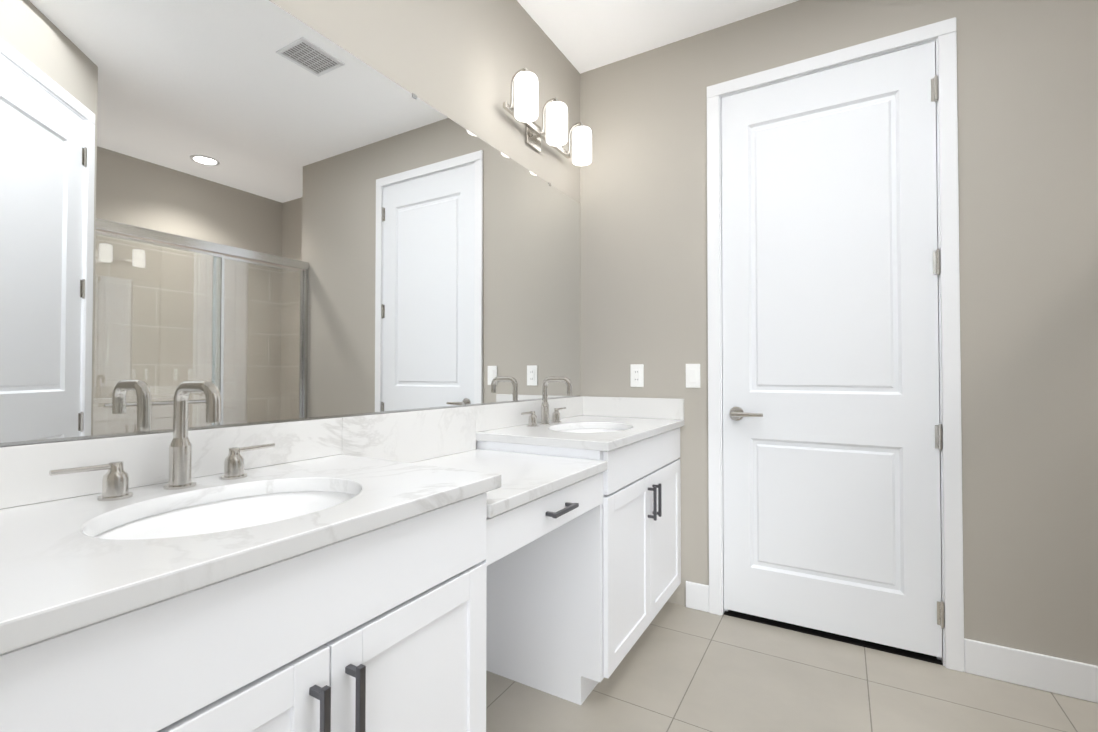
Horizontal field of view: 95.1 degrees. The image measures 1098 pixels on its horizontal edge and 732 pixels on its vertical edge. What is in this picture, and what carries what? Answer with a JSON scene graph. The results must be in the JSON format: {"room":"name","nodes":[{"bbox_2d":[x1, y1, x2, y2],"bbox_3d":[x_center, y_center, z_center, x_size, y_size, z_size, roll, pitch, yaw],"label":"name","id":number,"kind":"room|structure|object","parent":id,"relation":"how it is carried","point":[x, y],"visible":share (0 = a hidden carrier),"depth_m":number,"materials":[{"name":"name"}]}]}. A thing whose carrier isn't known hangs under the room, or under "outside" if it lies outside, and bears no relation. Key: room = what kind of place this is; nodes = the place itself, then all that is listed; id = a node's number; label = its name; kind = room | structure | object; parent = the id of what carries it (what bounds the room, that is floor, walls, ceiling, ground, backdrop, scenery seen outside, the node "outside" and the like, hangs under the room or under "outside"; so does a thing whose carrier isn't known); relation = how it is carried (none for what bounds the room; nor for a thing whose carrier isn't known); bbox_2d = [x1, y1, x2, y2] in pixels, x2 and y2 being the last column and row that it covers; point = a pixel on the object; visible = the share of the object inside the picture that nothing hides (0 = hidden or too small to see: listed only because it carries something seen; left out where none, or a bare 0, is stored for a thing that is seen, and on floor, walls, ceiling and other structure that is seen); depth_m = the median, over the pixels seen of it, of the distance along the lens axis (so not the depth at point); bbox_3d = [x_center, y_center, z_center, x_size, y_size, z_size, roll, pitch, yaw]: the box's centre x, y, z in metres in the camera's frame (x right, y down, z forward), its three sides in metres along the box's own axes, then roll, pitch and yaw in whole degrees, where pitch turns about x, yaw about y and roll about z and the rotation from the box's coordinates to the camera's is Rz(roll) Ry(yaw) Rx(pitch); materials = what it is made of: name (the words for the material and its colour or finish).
{"room":"bathroom","nodes":[
{"label":"bathroom","id":0,"kind":"room"},
{"bbox_2d":[503,68,591,165],"bbox_3d":[0.000,-1.111,2.282,0.180,0.202,0.607,-1,-1,30],"label":"sconce","id":1,"kind":"object","parent":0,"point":[524,111],"visible":1,"depth_m":2.22,"materials":[{"name":"white glass"}]},
{"bbox_2d":[517,0,798,73],"bbox_3d":[1.019,-1.693,0.792,3.650,0.100,3.630,-1,-1,30],"label":"ceiling","id":2,"kind":"structure","parent":0,"point":[585,35],"depth_m":2.36,"materials":[{"name":"white paint"}]},
{"bbox_2d":[486,602,1097,731],"bbox_3d":[1.019,1.192,0.748,3.650,0.100,3.630,-1,-1,30],"label":"floor","id":3,"kind":"structure","parent":0,"point":[680,668],"depth_m":1.77,"materials":[{"name":"tile"}]},
{"bbox_2d":[0,425,683,731],"bbox_3d":[-0.327,0.713,1.288,0.582,0.875,2.996,-1,-1,30],"label":"bathroom vanity","id":4,"kind":"object","parent":3,"relation":"on","point":[416,571],"depth_m":0.92,"materials":[{"name":"white paint"}]},
{"bbox_2d":[0,453,503,640],"bbox_3d":[-0.718,0.271,0.637,0.566,0.070,1.465,-1,-1,30],"label":"countertop","id":5,"kind":"structure","parent":4,"relation":"on","point":[61,558],"depth_m":0.82,"materials":[{"name":"white stone"}]},
{"bbox_2d":[49,380,274,500],"bbox_3d":[-0.688,0.134,0.974,0.163,0.212,0.382,-1,-1,30],"label":"faucet","id":6,"kind":"object","parent":5,"relation":"on","point":[115,483],"depth_m":0.98,"materials":[{"name":"silver metal"}]},
{"bbox_2d":[95,491,354,539],"bbox_3d":[-0.539,0.353,0.885,0.372,0.166,0.467,-1,-1,30],"label":"sink","id":7,"kind":"object","parent":5,"relation":"in","point":[241,509],"depth_m":1.00,"materials":[{"name":"white ceramic"}]},
{"bbox_2d":[472,413,683,448],"bbox_3d":[0.183,0.294,2.190,0.566,0.070,0.934,-1,-1,30],"label":"countertop","id":8,"kind":"structure","parent":4,"relation":"on","point":[582,429],"depth_m":2.06,"materials":[{"name":"white stone"}]},
{"bbox_2d":[521,377,571,426],"bbox_3d":[0.030,0.153,2.211,0.163,0.212,0.382,-1,-1,30],"label":"faucet","id":9,"kind":"object","parent":8,"relation":"on","point":[532,420],"depth_m":2.22,"materials":[{"name":"silver metal"}]},
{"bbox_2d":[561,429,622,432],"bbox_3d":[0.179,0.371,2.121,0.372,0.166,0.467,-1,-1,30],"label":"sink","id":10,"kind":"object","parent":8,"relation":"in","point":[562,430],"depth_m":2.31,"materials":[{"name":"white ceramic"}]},
{"bbox_2d":[580,0,1097,665],"bbox_3d":[1.274,-0.229,2.165,2.490,2.785,0.100,-1,-1,30],"label":"wall","id":11,"kind":"structure","parent":0,"point":[1028,184],"depth_m":1.89,"materials":[{"name":"grey paint"}]},
{"bbox_2d":[0,396,683,508],"bbox_3d":[-0.334,0.226,1.300,0.566,0.168,2.996,-1,-1,30],"label":"backsplash","id":12,"kind":"structure","parent":11,"relation":"attached to","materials":[{"name":"stone"}]},
{"bbox_2d":[0,0,580,445],"bbox_3d":[-0.619,-0.240,1.472,0.110,2.785,3.200,-1,-1,30],"label":"vanity mirror","id":13,"kind":"object","parent":12,"relation":"on","point":[260,210],"depth_m":1.26,"materials":[{"name":"silver mirror"}]},
{"bbox_2d":[630,364,643,386],"bbox_3d":[0.451,0.050,2.575,0.070,0.116,0.009,-1,-1,30],"label":"outlet","id":14,"kind":"object","parent":11,"relation":"attached to","point":[636,375],"visible":1,"depth_m":2.57,"materials":[{"name":"white plastic"}]},
{"bbox_2d":[686,364,699,387],"bbox_3d":[0.697,0.048,2.432,0.070,0.116,0.010,-1,-1,30],"label":"rocker light switch","id":15,"kind":"object","parent":11,"relation":"attached to","point":[692,375],"visible":1,"depth_m":2.43,"materials":[{"name":"white plastic"}]},
{"bbox_2d":[686,581,708,611],"bbox_3d":[0.711,1.105,2.406,0.110,0.125,0.014,-1,-1,30],"label":"baseboard","id":16,"kind":"structure","parent":11,"relation":"attached to","point":[697,596],"depth_m":2.40,"materials":[{"name":"white paint"}]},
{"bbox_2d":[721,41,944,657],"bbox_3d":[1.167,-0.073,2.151,0.821,2.412,0.098,-1,-1,30],"label":"closet door","id":17,"kind":"structure","parent":11,"relation":"in","point":[832,426],"depth_m":2.14,"materials":[{"name":"white paint"}]},
{"bbox_2d":[707,17,963,671],"bbox_3d":[1.196,-0.089,2.209,0.943,2.507,0.132,-1,-1,30],"label":"door frame","id":18,"kind":"structure","parent":11,"relation":"attached to","point":[942,34],"depth_m":1.97,"materials":[{"name":"white paint"}]},
{"bbox_2d":[964,638,1097,702],"bbox_3d":[1.897,1.094,1.718,0.744,0.125,0.014,-1,-1,30],"label":"baseboard","id":19,"kind":"structure","parent":11,"relation":"attached to","point":[1069,678],"depth_m":1.80,"materials":[{"name":"white paint"}]}
]}

